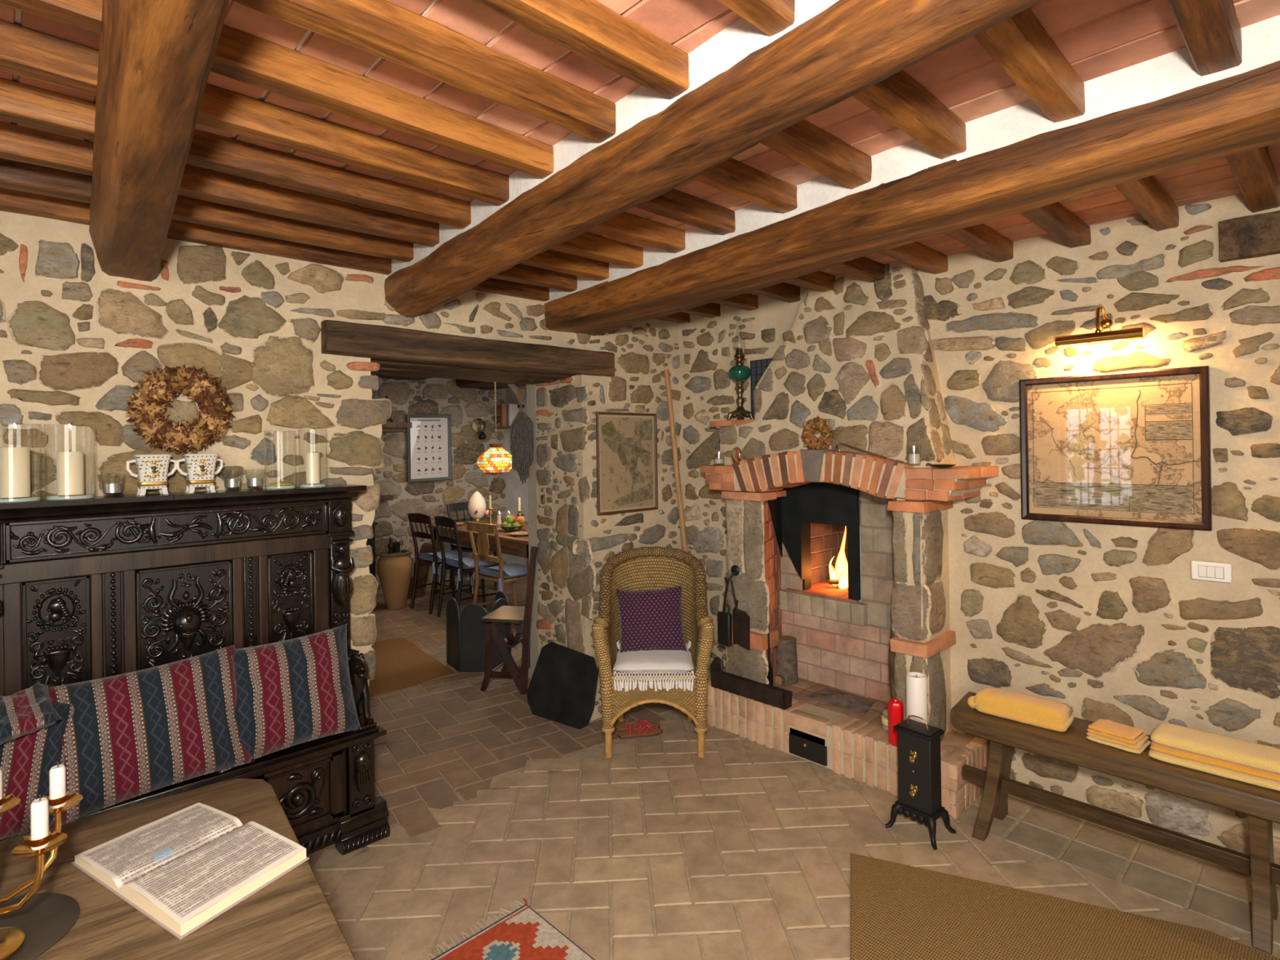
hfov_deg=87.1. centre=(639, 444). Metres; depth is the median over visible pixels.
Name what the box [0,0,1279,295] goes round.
ceiling
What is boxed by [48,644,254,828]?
cushion
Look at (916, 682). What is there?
pillar candle
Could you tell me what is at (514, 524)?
apple
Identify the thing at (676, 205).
joist
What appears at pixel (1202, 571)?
light switch
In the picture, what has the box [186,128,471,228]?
joist
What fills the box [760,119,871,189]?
joist
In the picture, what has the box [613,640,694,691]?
seat cushion
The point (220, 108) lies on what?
joist
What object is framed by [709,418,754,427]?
shelf
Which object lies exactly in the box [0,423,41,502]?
glass cylinder
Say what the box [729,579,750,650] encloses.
shovel
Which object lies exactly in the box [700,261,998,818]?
fireplace
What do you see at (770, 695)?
trough
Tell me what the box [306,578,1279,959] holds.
floor
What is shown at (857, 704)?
heap
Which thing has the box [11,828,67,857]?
cup
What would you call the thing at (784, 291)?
joist
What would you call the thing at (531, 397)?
wall
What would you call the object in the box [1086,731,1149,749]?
towel
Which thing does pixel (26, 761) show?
cushion
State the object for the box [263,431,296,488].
glass cylinder
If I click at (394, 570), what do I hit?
clay jar
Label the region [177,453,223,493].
pot
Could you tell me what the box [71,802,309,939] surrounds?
open book
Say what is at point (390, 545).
figurine
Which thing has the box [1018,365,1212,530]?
framed map
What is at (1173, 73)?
trim
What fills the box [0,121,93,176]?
joist
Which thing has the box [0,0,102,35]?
joist
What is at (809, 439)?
wreath
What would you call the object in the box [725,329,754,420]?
oil lamp
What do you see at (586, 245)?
joist
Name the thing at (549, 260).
joist
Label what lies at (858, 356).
hood
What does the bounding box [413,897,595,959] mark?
rug
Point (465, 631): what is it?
fire screen
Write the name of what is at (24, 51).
joist
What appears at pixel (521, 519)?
orange
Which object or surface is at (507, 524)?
apple
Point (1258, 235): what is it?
block
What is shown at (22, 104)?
joist
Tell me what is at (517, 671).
chair
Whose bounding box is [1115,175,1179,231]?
joist
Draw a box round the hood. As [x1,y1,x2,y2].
[718,261,956,467]
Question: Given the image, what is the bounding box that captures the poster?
[406,414,452,482]
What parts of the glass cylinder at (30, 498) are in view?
glass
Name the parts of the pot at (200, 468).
handle, handle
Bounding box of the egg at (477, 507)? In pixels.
[467,491,486,523]
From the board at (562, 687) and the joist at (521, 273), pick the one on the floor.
the board at (562, 687)
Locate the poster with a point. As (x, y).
(428, 441)
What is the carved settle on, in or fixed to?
on the floor
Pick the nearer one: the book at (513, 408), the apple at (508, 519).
the apple at (508, 519)
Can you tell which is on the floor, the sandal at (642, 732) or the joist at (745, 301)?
the sandal at (642, 732)
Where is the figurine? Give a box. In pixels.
[387,535,394,553]
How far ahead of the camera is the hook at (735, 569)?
3.52 m
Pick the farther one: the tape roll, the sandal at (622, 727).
the sandal at (622, 727)
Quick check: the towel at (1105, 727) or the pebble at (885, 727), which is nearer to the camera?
the towel at (1105, 727)
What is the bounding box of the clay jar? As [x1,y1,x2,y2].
[377,550,414,609]
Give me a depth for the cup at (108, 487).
2.18 m
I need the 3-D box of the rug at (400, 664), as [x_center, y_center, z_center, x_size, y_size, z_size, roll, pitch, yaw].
[-1.948,1.540,4.567,1.077,0.008,1.246,-1,0,-36]
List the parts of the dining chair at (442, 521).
leg, backrest, leg, seat, leg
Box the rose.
[484,509,488,524]
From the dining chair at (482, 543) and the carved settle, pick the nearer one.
the carved settle
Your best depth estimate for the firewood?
3.75 m
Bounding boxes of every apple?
[504,522,511,529]
[505,515,513,523]
[511,521,519,529]
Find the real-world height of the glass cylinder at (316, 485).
0.223 m
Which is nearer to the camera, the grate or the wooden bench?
the wooden bench
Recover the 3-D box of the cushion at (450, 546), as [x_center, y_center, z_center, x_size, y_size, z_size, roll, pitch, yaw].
[-1.790,1.141,7.304,0.420,0.229,0.449,-1,0,-44]
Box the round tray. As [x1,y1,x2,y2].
[0,893,79,959]
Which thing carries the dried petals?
on the glass cylinder at (283, 486)
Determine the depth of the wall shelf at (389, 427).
6.90 m
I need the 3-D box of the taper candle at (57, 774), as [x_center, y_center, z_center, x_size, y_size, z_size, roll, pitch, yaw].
[-0.956,0.557,1.105,0.021,0.072,0.021,-1,0,-44]
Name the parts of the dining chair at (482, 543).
leg, backrest, leg, seat, leg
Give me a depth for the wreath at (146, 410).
2.34 m
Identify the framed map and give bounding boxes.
[595,411,657,515]
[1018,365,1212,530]
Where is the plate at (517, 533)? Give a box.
[509,531,528,535]
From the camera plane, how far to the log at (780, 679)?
3.61 m
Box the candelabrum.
[0,790,83,959]
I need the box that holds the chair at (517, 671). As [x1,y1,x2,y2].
[480,546,537,694]
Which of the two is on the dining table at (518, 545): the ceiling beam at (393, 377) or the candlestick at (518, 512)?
the candlestick at (518, 512)
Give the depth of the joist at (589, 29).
1.29 m
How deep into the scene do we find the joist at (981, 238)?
2.63 m
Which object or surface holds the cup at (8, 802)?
on the candelabrum
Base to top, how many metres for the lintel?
0.150 m
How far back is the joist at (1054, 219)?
2.43 m
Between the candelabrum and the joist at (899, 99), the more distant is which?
the joist at (899, 99)
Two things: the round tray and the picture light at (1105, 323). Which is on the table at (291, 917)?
the round tray
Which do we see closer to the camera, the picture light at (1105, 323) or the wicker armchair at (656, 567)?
the picture light at (1105, 323)
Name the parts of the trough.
handle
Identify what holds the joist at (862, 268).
attached to the ceiling
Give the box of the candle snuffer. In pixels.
[835,442,886,458]
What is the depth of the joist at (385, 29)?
1.34 m
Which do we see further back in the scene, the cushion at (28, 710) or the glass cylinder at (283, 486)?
the glass cylinder at (283, 486)
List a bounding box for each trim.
[387,0,838,276]
[544,14,1279,303]
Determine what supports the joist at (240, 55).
attached to the ceiling
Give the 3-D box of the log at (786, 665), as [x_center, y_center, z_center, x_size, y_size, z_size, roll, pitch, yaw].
[0.796,1.177,3.678,0.126,0.237,0.134,-1,0,-44]
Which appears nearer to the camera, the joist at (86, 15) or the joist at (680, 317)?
the joist at (86, 15)
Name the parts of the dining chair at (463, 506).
leg, backrest, seat, leg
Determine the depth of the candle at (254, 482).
2.47 m
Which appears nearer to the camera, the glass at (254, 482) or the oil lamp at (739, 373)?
the glass at (254, 482)
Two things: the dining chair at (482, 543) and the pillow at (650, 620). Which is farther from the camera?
the dining chair at (482, 543)
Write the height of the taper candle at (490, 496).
0.122 m
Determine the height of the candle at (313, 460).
0.126 m
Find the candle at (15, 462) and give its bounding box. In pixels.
[0,445,30,497]
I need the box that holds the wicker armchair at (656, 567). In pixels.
[591,546,714,757]
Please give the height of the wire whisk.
0.173 m
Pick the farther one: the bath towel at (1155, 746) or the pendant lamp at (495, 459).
the pendant lamp at (495, 459)
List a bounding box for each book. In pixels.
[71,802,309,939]
[499,404,502,426]
[502,403,511,426]
[503,403,508,426]
[506,404,508,426]
[508,404,519,426]
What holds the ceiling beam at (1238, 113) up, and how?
attached to the wall at (76, 338)
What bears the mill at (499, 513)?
on the dining table at (518, 545)
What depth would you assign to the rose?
6.39 m
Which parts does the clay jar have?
lid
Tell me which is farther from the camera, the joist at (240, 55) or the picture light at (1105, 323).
the picture light at (1105, 323)
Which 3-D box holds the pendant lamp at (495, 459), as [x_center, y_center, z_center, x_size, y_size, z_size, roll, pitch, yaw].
[-1.328,-0.299,6.190,0.344,1.115,0.344,-1,0,-44]
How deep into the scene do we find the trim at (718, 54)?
1.54 m
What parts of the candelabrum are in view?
arm, arm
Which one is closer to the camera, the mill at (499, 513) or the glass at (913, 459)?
the glass at (913, 459)
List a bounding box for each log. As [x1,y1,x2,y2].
[774,635,798,684]
[774,675,785,684]
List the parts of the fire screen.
panel, panel, panel, panel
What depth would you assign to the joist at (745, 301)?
3.70 m
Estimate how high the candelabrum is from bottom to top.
0.200 m
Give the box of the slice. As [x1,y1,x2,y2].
[731,446,742,462]
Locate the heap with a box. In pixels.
[804,687,875,715]
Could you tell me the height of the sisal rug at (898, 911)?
0.008 m
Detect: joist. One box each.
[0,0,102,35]
[0,19,98,95]
[0,77,95,140]
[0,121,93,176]
[0,158,92,203]
[0,187,89,225]
[166,219,391,275]
[171,194,413,262]
[177,163,439,246]
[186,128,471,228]
[195,83,509,205]
[210,23,553,178]
[231,0,616,142]
[471,0,689,99]
[471,277,549,301]
[490,263,577,292]
[519,248,608,280]
[549,231,643,268]
[588,212,685,253]
[635,188,735,235]
[654,311,689,323]
[680,302,720,318]
[692,157,797,213]
[711,293,758,311]
[716,0,795,36]
[747,282,800,302]
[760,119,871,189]
[786,270,835,292]
[826,256,884,282]
[852,70,966,159]
[877,241,947,274]
[943,223,1013,262]
[973,7,1084,122]
[1019,201,1091,248]
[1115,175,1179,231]
[1166,0,1241,76]
[1225,146,1279,213]
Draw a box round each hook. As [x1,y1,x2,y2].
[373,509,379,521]
[724,564,739,582]
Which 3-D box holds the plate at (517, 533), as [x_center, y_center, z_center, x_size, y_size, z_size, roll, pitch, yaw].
[-1.024,0.779,5.839,0.220,0.016,0.220,-1,0,-44]
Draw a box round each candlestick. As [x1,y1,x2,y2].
[487,507,493,524]
[516,511,524,529]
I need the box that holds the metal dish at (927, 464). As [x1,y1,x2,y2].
[925,462,955,467]
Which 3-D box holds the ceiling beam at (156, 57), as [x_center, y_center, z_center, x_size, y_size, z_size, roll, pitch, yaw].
[-0.390,-0.676,0.560,0.187,0.165,4.503,-1,0,-38]
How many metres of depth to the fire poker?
3.43 m
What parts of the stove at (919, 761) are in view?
leg, handle, lid, leg, leg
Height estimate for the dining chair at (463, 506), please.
0.915 m
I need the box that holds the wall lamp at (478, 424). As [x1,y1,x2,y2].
[472,417,486,439]
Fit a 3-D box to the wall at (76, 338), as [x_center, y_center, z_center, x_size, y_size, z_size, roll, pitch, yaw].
[-1.752,0.365,2.579,5.213,2.460,0.699,-1,0,-44]
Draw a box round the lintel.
[320,320,614,384]
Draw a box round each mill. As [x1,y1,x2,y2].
[497,510,502,524]
[506,510,511,515]
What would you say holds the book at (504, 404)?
on the shelf at (501, 427)
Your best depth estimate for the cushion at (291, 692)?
2.34 m
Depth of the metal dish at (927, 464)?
2.73 m
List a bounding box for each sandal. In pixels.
[614,718,659,731]
[617,724,662,738]
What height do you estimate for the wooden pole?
1.967 m
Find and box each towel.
[967,686,1075,732]
[1086,718,1146,744]
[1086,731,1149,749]
[1086,735,1151,753]
[1148,748,1279,791]
[1150,723,1279,773]
[1150,741,1279,781]
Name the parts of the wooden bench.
leg, seat, leg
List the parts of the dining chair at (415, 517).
leg, backrest, seat, leg, leg, leg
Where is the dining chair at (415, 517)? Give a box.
[407,512,474,614]
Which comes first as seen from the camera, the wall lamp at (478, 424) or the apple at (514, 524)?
the apple at (514, 524)
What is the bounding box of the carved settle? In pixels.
[0,484,390,855]
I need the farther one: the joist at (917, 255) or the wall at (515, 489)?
the wall at (515, 489)
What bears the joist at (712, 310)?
attached to the ceiling
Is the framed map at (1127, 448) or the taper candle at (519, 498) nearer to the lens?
the framed map at (1127, 448)
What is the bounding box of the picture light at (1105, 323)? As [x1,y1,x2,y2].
[1054,304,1144,346]
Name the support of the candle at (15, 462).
in the glass cylinder at (30, 498)
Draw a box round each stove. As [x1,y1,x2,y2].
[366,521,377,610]
[884,715,955,849]
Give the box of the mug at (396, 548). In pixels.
[392,542,402,552]
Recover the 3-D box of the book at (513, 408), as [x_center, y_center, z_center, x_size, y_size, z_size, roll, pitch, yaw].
[-1.472,-0.338,7.853,0.130,0.256,0.030,-1,0,-44]
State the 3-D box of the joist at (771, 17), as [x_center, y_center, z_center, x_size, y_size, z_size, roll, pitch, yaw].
[-0.036,-0.799,0.964,0.860,0.082,0.068,-1,0,-44]
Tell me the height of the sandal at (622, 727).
0.057 m
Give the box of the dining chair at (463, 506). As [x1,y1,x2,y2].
[446,502,480,591]
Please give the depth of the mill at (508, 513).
6.72 m
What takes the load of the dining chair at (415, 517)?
on the floor
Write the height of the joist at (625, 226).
0.081 m
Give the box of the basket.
[407,542,432,599]
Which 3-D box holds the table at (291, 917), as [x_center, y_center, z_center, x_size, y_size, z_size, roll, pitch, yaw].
[-1.149,1.144,0.696,1.530,0.750,1.100,-1,0,-38]
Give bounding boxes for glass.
[98,473,125,494]
[221,471,243,489]
[244,470,265,488]
[713,455,724,464]
[906,445,921,466]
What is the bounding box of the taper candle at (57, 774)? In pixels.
[48,761,66,808]
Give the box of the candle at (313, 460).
[306,451,319,484]
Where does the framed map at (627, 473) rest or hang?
attached to the wall at (76, 338)
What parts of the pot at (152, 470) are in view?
handle, handle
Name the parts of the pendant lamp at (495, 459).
lamp shade, chain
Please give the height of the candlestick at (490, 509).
0.220 m
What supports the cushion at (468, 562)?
on the dining chair at (442, 521)
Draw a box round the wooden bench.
[951,691,1279,954]
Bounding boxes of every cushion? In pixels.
[0,682,62,745]
[0,702,74,839]
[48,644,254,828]
[218,623,360,773]
[411,550,469,581]
[437,556,503,588]
[448,543,471,550]
[470,563,527,594]
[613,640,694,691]
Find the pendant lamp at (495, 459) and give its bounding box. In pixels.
[476,382,511,472]
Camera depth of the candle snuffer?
3.02 m
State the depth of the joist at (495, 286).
3.33 m
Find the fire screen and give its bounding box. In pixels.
[445,591,509,671]
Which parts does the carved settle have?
panel, rail, cornice, panel, seat, panel, lion arm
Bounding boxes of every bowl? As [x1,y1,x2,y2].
[498,524,524,531]
[928,464,955,467]
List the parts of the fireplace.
ash drawer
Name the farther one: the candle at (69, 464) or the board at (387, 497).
the board at (387, 497)
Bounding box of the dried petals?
[267,482,292,485]
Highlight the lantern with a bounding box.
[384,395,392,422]
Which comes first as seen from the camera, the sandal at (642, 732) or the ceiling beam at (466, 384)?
the sandal at (642, 732)
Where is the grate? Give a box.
[750,358,772,417]
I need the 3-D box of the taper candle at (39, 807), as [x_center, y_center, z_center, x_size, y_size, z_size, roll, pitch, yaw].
[-0.909,0.571,1.020,0.021,0.078,0.021,-1,0,-44]
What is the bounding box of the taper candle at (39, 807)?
[30,794,48,850]
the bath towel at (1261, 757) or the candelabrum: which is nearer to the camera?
the candelabrum
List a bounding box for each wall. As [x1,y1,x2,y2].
[0,210,682,721]
[370,373,507,594]
[505,386,528,564]
[526,380,585,679]
[679,193,1279,887]
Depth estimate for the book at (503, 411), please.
7.90 m
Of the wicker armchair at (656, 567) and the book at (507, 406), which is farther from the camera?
the book at (507, 406)
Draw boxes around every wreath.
[125,364,235,454]
[800,415,834,448]
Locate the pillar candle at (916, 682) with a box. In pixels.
[906,671,927,724]
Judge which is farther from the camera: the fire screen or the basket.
the basket
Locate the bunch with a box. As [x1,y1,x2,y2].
[506,382,533,484]
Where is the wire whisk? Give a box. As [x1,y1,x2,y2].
[400,533,407,552]
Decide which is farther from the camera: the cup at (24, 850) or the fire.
the fire
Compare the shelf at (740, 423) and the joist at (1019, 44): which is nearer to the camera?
the joist at (1019, 44)
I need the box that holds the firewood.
[829,578,839,584]
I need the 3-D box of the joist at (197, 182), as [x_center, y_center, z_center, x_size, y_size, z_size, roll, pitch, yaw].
[-1.069,-0.780,2.231,0.883,0.080,0.082,-1,0,-44]
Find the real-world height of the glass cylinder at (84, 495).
0.233 m
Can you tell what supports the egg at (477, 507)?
on the dining table at (518, 545)
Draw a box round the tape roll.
[881,715,888,725]
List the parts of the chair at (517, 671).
leg, seat, leg, leg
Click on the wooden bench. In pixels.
(1261, 805)
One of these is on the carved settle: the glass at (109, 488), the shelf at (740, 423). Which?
the glass at (109, 488)
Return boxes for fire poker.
[766,625,773,685]
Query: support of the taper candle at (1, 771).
on the candelabrum
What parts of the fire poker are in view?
rod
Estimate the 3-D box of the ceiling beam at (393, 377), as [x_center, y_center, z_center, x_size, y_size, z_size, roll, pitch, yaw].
[-1.377,-0.760,5.944,0.499,0.219,3.502,-1,0,-44]
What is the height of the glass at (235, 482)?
0.074 m
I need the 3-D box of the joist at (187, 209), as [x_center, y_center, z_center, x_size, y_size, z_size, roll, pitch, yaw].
[-1.233,-0.774,2.433,0.887,0.082,0.074,-1,0,-44]
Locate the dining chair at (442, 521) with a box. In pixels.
[434,515,498,617]
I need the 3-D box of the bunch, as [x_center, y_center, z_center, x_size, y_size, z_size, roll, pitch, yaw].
[-0.748,-0.104,4.105,0.113,0.690,0.290,-1,0,-44]
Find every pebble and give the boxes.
[880,724,888,731]
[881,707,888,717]
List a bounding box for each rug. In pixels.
[368,636,456,697]
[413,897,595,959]
[849,853,1279,959]
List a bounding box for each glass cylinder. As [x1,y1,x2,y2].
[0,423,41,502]
[43,424,96,499]
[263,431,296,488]
[297,429,327,487]
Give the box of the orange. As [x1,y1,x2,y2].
[517,515,524,523]
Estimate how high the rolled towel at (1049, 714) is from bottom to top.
0.079 m
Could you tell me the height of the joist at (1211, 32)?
0.081 m
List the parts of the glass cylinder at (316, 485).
glass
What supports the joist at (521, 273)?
attached to the ceiling
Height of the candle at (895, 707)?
0.192 m
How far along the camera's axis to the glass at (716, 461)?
3.60 m
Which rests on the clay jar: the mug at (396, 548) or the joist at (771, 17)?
the mug at (396, 548)
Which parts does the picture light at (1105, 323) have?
lamp shade, arm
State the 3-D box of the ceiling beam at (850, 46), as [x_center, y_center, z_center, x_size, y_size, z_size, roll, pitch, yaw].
[0.327,-0.679,1.238,0.216,0.184,4.516,-1,0,-38]
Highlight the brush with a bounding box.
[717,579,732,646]
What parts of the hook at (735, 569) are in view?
plate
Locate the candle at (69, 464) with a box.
[56,449,84,495]
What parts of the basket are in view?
handle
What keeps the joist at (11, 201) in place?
attached to the ceiling
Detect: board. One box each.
[379,494,393,501]
[526,641,598,728]
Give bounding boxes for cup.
[0,793,20,814]
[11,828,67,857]
[42,790,83,815]
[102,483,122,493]
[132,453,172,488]
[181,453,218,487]
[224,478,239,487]
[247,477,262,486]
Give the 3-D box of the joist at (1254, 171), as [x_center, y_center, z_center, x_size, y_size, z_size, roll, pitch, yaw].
[1.725,-0.822,1.908,1.072,0.082,0.081,-1,0,-44]
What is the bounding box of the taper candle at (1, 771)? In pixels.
[0,768,3,808]
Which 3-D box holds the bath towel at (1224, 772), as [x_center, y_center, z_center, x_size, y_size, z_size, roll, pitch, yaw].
[1.832,1.009,2.127,0.170,0.028,0.343,-1,0,-44]
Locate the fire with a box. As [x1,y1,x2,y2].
[829,527,848,589]
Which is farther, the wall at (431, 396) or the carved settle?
the wall at (431, 396)
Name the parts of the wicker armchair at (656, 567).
arm post, leg, leg, backrest, seat, leg, arm post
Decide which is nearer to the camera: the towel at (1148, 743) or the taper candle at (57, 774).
the taper candle at (57, 774)
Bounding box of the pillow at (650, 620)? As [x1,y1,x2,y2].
[616,585,686,653]
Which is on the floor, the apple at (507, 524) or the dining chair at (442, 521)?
the dining chair at (442, 521)
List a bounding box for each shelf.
[382,422,412,432]
[493,426,510,429]
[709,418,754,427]
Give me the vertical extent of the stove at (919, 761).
0.440 m
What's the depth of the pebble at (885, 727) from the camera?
3.00 m
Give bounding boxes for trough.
[710,656,792,709]
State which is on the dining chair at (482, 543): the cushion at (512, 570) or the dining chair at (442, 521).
the cushion at (512, 570)
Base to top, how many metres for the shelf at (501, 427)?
0.065 m
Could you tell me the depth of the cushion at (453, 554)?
6.40 m
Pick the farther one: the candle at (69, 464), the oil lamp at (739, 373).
the oil lamp at (739, 373)
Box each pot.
[125,453,177,495]
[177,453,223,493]
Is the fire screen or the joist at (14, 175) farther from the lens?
the fire screen
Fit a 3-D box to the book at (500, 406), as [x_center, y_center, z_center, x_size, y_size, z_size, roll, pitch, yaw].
[-1.595,-0.338,7.981,0.130,0.262,0.035,-1,0,-44]
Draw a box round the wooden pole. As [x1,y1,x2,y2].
[663,368,688,552]
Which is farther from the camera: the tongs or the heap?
the heap
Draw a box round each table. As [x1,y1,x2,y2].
[0,777,355,959]
[427,518,528,600]
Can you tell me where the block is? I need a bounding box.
[1218,210,1279,262]
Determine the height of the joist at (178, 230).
0.081 m
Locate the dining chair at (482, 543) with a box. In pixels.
[466,521,527,606]
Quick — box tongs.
[888,626,896,698]
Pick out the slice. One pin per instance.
(736, 454)
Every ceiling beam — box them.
[88,0,229,281]
[376,374,430,380]
[384,0,1043,317]
[455,378,526,390]
[544,60,1279,335]
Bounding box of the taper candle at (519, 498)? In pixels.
[518,496,520,511]
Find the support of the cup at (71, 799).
on the candelabrum
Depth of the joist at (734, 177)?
2.04 m
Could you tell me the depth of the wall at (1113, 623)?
2.60 m
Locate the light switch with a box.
[1191,560,1232,582]
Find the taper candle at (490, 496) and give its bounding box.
[488,495,491,507]
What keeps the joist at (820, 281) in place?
attached to the ceiling
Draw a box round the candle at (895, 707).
[888,698,903,746]
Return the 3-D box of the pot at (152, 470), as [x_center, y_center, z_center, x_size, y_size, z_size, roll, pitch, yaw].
[-1.640,0.102,2.264,0.142,0.136,0.092,-1,0,-44]

